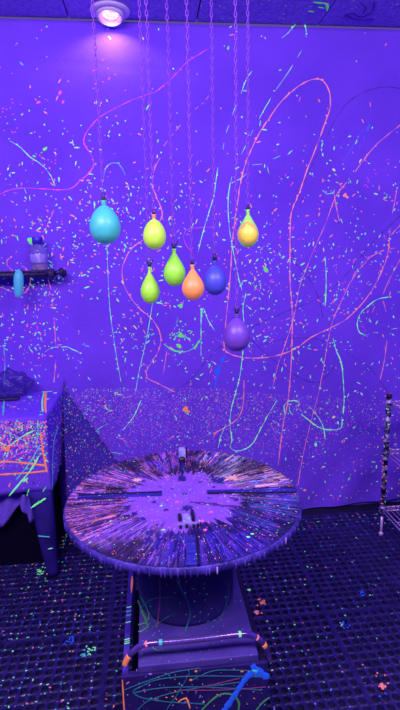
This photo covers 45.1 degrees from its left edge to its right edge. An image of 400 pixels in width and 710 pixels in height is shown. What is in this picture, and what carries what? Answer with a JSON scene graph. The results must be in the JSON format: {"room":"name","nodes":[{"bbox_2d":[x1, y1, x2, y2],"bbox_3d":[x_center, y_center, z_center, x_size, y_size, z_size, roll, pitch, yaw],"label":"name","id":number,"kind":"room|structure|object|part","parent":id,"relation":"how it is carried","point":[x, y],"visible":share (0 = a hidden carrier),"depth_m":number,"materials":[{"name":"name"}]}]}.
{"room":"splatter paint room","nodes":[
{"label":"splatter paint room","id":0,"kind":"room"},
{"bbox_2d":[0,0,399,27],"bbox_3d":[-0.015,-1.219,0.182,4.500,0.053,4.425,-2,11,-6],"label":"ceiling","id":1,"kind":"structure","parent":0,"point":[349,13],"depth_m":2.25,"materials":[{"name":"paint"}]},
{"bbox_2d":[91,0,103,192],"bbox_3d":[-0.293,-0.936,1.322,0.009,0.941,0.009,5,13,28],"label":"chain","id":2,"kind":"object","parent":1,"relation":"hanging from","point":[92,6],"visible":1,"depth_m":1.36,"materials":[{"name":"purple plastic"}]},
{"bbox_2d":[89,193,120,243],"bbox_3d":[-0.282,-0.405,1.428,0.091,0.148,0.091,-2,11,-6],"label":"balloon","id":3,"kind":"object","parent":2,"relation":"hanging from","point":[104,225],"visible":1,"depth_m":1.40,"materials":[{"name":"teal rubber"}]},
{"bbox_2d":[90,0,129,26],"bbox_3d":[-0.415,-1.581,2.226,0.184,0.075,0.184,-2,11,-6],"label":"ceiling light","id":4,"kind":"object","parent":1,"relation":"attached to","point":[110,13],"visible":0.99,"depth_m":2.21,"materials":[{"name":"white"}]},
{"bbox_3d":[-0.415,-1.576,2.225,0.076,0.026,0.075,-2,11,-6],"label":"bulb","id":5,"kind":"part","parent":4,"relation":"part of","materials":[{"name":"purple"}]},
{"bbox_2d":[138,0,150,262],"bbox_3d":[-0.166,-0.845,1.374,0.009,1.144,0.009,5,13,28],"label":"chain","id":6,"kind":"object","parent":1,"relation":"hanging from","point":[139,11],"visible":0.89,"depth_m":1.40,"materials":[{"name":"purple plastic"}]},
{"bbox_2d":[141,260,159,303],"bbox_3d":[-0.156,-0.228,1.496,0.059,0.136,0.059,-2,11,-6],"label":"balloon","id":7,"kind":"object","parent":6,"relation":"hanging from","point":[150,291],"visible":1,"depth_m":1.48,"materials":[{"name":"green rubber"}]},
{"bbox_2d":[144,0,154,208],"bbox_3d":[-0.140,-0.898,1.264,0.008,0.997,0.009,7,14,35],"label":"chain","id":8,"kind":"object","parent":1,"relation":"hanging from","point":[146,10],"visible":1,"depth_m":1.30,"materials":[{"name":"purple plastic"}]},
{"bbox_2d":[143,209,165,248],"bbox_3d":[-0.130,-0.358,1.371,0.065,0.112,0.065,-2,11,-6],"label":"balloon","id":9,"kind":"object","parent":8,"relation":"hanging from","point":[154,235],"visible":1,"depth_m":1.35,"materials":[{"name":"rubber"}]},
{"bbox_2d":[165,0,174,243],"bbox_3d":[-0.088,-0.864,1.327,0.009,1.092,0.009,5,13,28],"label":"chain","id":10,"kind":"object","parent":1,"relation":"hanging from","point":[166,3],"visible":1,"depth_m":1.36,"materials":[{"name":"purple plastic"}]},
{"bbox_2d":[164,241,184,285],"bbox_3d":[-0.077,-0.274,1.444,0.065,0.134,0.065,-2,11,-6],"label":"balloon","id":11,"kind":"object","parent":10,"relation":"hanging from","point":[174,270],"visible":1,"depth_m":1.43,"materials":[{"name":"green rubber"}]},
{"bbox_2d":[185,0,193,259],"bbox_3d":[-0.033,-0.829,1.268,0.009,1.138,0.009,5,13,28],"label":"chain","id":12,"kind":"object","parent":1,"relation":"hanging from","point":[186,4],"visible":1,"depth_m":1.31,"materials":[{"name":"purple plastic"}]},
{"bbox_2d":[182,259,203,299],"bbox_3d":[-0.021,-0.217,1.389,0.065,0.117,0.065,-2,11,-6],"label":"balloon","id":13,"kind":"object","parent":12,"relation":"hanging from","point":[192,286],"visible":1,"depth_m":1.37,"materials":[{"name":"orange rubber"}]},
{"bbox_2d":[210,0,215,253],"bbox_3d":[0.035,-0.860,1.371,0.009,1.121,0.009,5,13,29],"label":"chain","id":14,"kind":"object","parent":1,"relation":"hanging from","point":[212,95],"visible":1,"depth_m":1.41,"materials":[{"name":"purple plastic"}]},
{"bbox_2d":[204,253,226,294],"bbox_3d":[0.046,-0.250,1.492,0.071,0.129,0.071,-2,11,-6],"label":"balloon","id":15,"kind":"object","parent":14,"relation":"hanging from","point":[215,282],"visible":1,"depth_m":1.47,"materials":[{"name":"blue rubber"}]},
{"bbox_2d":[234,0,237,308],"bbox_3d":[0.095,-0.760,1.274,0.009,1.281,0.009,5,13,29],"label":"chain","id":16,"kind":"object","parent":1,"relation":"hanging from","point":[235,5],"visible":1,"depth_m":1.31,"materials":[{"name":"purple plastic"}]},
{"bbox_2d":[223,306,249,350],"bbox_3d":[0.107,-0.077,1.410,0.078,0.134,0.078,-2,11,-6],"label":"balloon","id":17,"kind":"object","parent":16,"relation":"hanging from","point":[236,336],"visible":1,"depth_m":1.39,"materials":[{"name":"purple rubber"}]},
{"bbox_2d":[246,0,249,203],"bbox_3d":[0.129,-0.917,1.299,0.009,0.985,0.009,5,13,27],"label":"chain","id":18,"kind":"object","parent":1,"relation":"hanging from","point":[247,10],"visible":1,"depth_m":1.34,"materials":[{"name":"purple plastic"}]},
{"bbox_2d":[237,204,258,246],"bbox_3d":[0.140,-0.377,1.406,0.062,0.123,0.062,-2,11,-6],"label":"balloon","id":19,"kind":"object","parent":18,"relation":"hanging from","point":[248,233],"visible":1,"depth_m":1.39,"materials":[{"name":"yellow rubber"}]},
{"bbox_2d":[0,502,399,709],"bbox_3d":[0.036,1.439,0.709,4.500,0.100,4.425,-2,11,-6],"label":"floor","id":20,"kind":"structure","parent":0,"point":[374,506],"depth_m":1.98,"materials":[{"name":"black rubber"}]},
{"bbox_2d":[0,633,108,709],"bbox_3d":[-0.795,1.217,1.621,0.912,0.014,0.625,-2,11,-6],"label":"rubber mat","id":21,"kind":"object","parent":20,"relation":"on","point":[87,650],"visible":1,"depth_m":1.78,"materials":[{"name":"black rubber"}]},
{"bbox_2d":[0,548,115,642],"bbox_3d":[-0.859,1.097,2.230,0.912,0.014,0.624,-2,11,-6],"label":"rubber mat","id":22,"kind":"object","parent":20,"relation":"on","point":[69,555],"visible":0.84,"depth_m":2.18,"materials":[{"name":"black rubber"}]},
{"bbox_2d":[0,382,117,576],"bbox_3d":[-0.909,0.610,2.418,1.116,0.874,0.477,-2,11,-6],"label":"covered table","id":23,"kind":"object","parent":22,"relation":"on","point":[39,430],"visible":0.92,"depth_m":2.31,"materials":[{"name":"fabric"}]},
{"bbox_2d":[0,396,19,400],"bbox_3d":[-0.998,0.217,2.419,0.175,0.016,0.045,-2,11,-6],"label":"flat tray","id":24,"kind":"object","parent":23,"relation":"on","point":[9,398],"visible":1,"depth_m":2.41,"materials":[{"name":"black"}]},
{"bbox_2d":[0,368,34,396],"bbox_3d":[-0.962,0.136,2.487,0.207,0.150,0.108,-2,11,-6],"label":"plastic bag","id":25,"kind":"object","parent":23,"relation":"on","point":[12,383],"visible":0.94,"depth_m":2.45,"materials":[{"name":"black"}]},
{"bbox_3d":[-1.068,0.476,2.159,0.760,0.380,0.011,-2,11,-6],"label":"panel","id":26,"kind":"part","parent":23,"relation":"part of","materials":[{"name":"fabric"}]},
{"bbox_3d":[-0.740,0.845,2.291,0.100,0.452,0.093,-2,11,-6],"label":"leg","id":27,"kind":"part","parent":23,"relation":"part of","materials":[{"name":"fabric"}]},
{"bbox_3d":[-0.721,0.420,2.408,0.024,0.380,0.434,-2,11,-6],"label":"panel","id":28,"kind":"part","parent":23,"relation":"part of","materials":[{"name":"fabric"}]},
{"bbox_2d":[63,382,117,498],"bbox_3d":[-0.541,0.487,2.522,0.353,0.686,0.303,-2,11,-6],"label":"drape","id":29,"kind":"object","parent":23,"relation":"hanging from","point":[85,454],"depth_m":2.57,"materials":[{"name":"plastic"}]},
{"bbox_2d":[57,533,77,549],"bbox_3d":[-0.899,1.023,2.612,0.912,0.013,0.156,-2,11,-6],"label":"rubber mat","id":30,"kind":"object","parent":20,"relation":"on","point":[63,540],"visible":0.08,"depth_m":2.60,"materials":[{"name":"black rubber"}]},
{"bbox_2d":[109,540,324,632],"bbox_3d":[0.049,1.062,2.319,0.912,0.014,0.624,-2,11,-6],"label":"rubber mat","id":31,"kind":"object","parent":20,"relation":"on","point":[285,555],"visible":0.2,"depth_m":2.22,"materials":[{"name":"black rubber"}]},
{"bbox_2d":[100,613,372,709],"bbox_3d":[0.113,1.182,1.710,0.912,0.013,0.624,-2,11,-6],"label":"rubber mat","id":32,"kind":"object","parent":20,"relation":"on","point":[117,655],"visible":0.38,"depth_m":1.78,"materials":[{"name":"black rubber"}]},
{"bbox_2d":[63,447,302,709],"bbox_3d":[-0.048,0.795,1.633,0.756,0.783,0.757,-2,11,-6],"label":"table","id":33,"kind":"object","parent":32,"relation":"on","point":[184,521],"visible":1,"depth_m":1.42,"materials":[{"name":"paint"}]},
{"bbox_3d":[-0.233,0.850,1.587,0.018,0.026,0.513,-2,11,-6],"label":"rail","id":34,"kind":"part","parent":33,"relation":"part of","materials":[{"name":"metal"}]},
{"bbox_3d":[-0.255,0.979,1.864,0.022,0.340,0.022,-2,11,-6],"label":"leg","id":35,"kind":"part","parent":33,"relation":"part of","materials":[{"name":"metal"}]},
{"bbox_3d":[-0.010,1.046,1.380,0.411,0.352,0.012,-2,11,-6],"label":"panel","id":36,"kind":"part","parent":33,"relation":"part of","materials":[{"name":"wood"}]},
{"bbox_3d":[-0.006,0.843,1.367,0.436,0.124,0.037,-2,11,-6],"label":"handle","id":37,"kind":"part","parent":33,"relation":"part of","materials":[{"name":"metal"}]},
{"bbox_3d":[0.154,0.835,1.625,0.018,0.026,0.513,-2,11,-6],"label":"rail","id":38,"kind":"part","parent":33,"relation":"part of","materials":[{"name":"blue metal"}]},
{"bbox_2d":[289,524,399,612],"bbox_3d":[0.956,1.027,2.408,0.912,0.014,0.624,-2,11,-6],"label":"rubber mat","id":39,"kind":"object","parent":20,"relation":"on","point":[318,548],"visible":0.98,"depth_m":2.38,"materials":[{"name":"black rubber"}]},
{"bbox_2d":[378,394,399,535],"bbox_3d":[1.308,0.619,2.354,0.658,0.792,0.487,-2,11,-6],"label":"wire rack","id":40,"kind":"object","parent":39,"relation":"on","point":[382,511],"visible":1,"depth_m":2.52,"materials":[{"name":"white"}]},
{"bbox_3d":[0.975,0.540,2.534,0.027,0.660,0.027,-2,11,-6],"label":"post","id":41,"kind":"part","parent":40,"relation":"part of","materials":[{"name":"silver metal"}]},
{"bbox_2d":[378,505,399,530],"bbox_3d":[1.312,0.860,2.402,0.658,0.038,0.487,-2,11,-6],"label":"wire shelf","id":42,"kind":"object","parent":40,"relation":"attached to","point":[382,511],"depth_m":2.57,"materials":[{"name":"silver metal"}]},
{"bbox_2d":[382,448,399,465],"bbox_3d":[1.306,0.540,2.339,0.658,0.038,0.487,-2,11,-6],"label":"wire shelf","id":43,"kind":"object","parent":40,"relation":"attached to","point":[385,451],"depth_m":2.51,"materials":[{"name":"silver metal"}]},
{"bbox_2d":[385,400,399,412],"bbox_3d":[1.301,0.283,2.288,0.658,0.038,0.487,-2,11,-6],"label":"wire shelf","id":44,"kind":"object","parent":40,"relation":"attached to","point":[388,403],"depth_m":2.46,"materials":[{"name":"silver metal"}]},
{"bbox_2d":[296,509,399,530],"bbox_3d":[0.916,0.953,2.789,0.912,0.013,0.156,-2,11,-6],"label":"rubber mat","id":45,"kind":"object","parent":20,"relation":"on","point":[344,518],"visible":0.77,"depth_m":2.78,"materials":[{"name":"black rubber"}]},
{"bbox_2d":[325,606,399,709],"bbox_3d":[1.020,1.147,1.798,0.912,0.014,0.624,-2,11,-6],"label":"rubber mat","id":46,"kind":"object","parent":20,"relation":"on","point":[377,676],"visible":1,"depth_m":1.88,"materials":[{"name":"black rubber"}]},
{"bbox_2d":[0,18,399,504],"bbox_3d":[-0.222,-0.336,2.651,4.500,2.637,0.100,-2,11,-6],"label":"wall","id":47,"kind":"structure","parent":0,"point":[398,499],"depth_m":2.39,"materials":[{"name":"paint"}]},
{"bbox_2d":[0,268,66,278],"bbox_3d":[-1.117,-0.400,2.398,0.877,0.053,0.112,-2,11,-6],"label":"shelf","id":48,"kind":"object","parent":47,"relation":"attached to","point":[49,273],"visible":1,"depth_m":2.38,"materials":[{"name":"black metal"}]},
{"bbox_2d":[13,269,23,297],"bbox_3d":[-0.887,-0.355,2.377,0.050,0.138,0.102,-2,11,-6],"label":"balloon","id":49,"kind":"object","parent":48,"relation":"hanging from","point":[18,281],"visible":1,"depth_m":2.33,"materials":[{"name":"blue rubber"}]},
{"bbox_2d":[29,237,47,270],"bbox_3d":[-0.805,-0.503,2.400,0.086,0.162,0.086,-2,11,-6],"label":"water bottle","id":50,"kind":"object","parent":48,"relation":"on","point":[38,255],"visible":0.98,"depth_m":2.37,"materials":[{"name":"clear plastic"}]},
{"bbox_2d":[0,19,399,526],"bbox_3d":[-0.215,-0.332,2.580,4.460,2.652,0.027,-2,11,-6],"label":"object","id":51,"kind":"structure","parent":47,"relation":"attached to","point":[318,292],"depth_m":2.55,"materials":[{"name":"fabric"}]}
]}

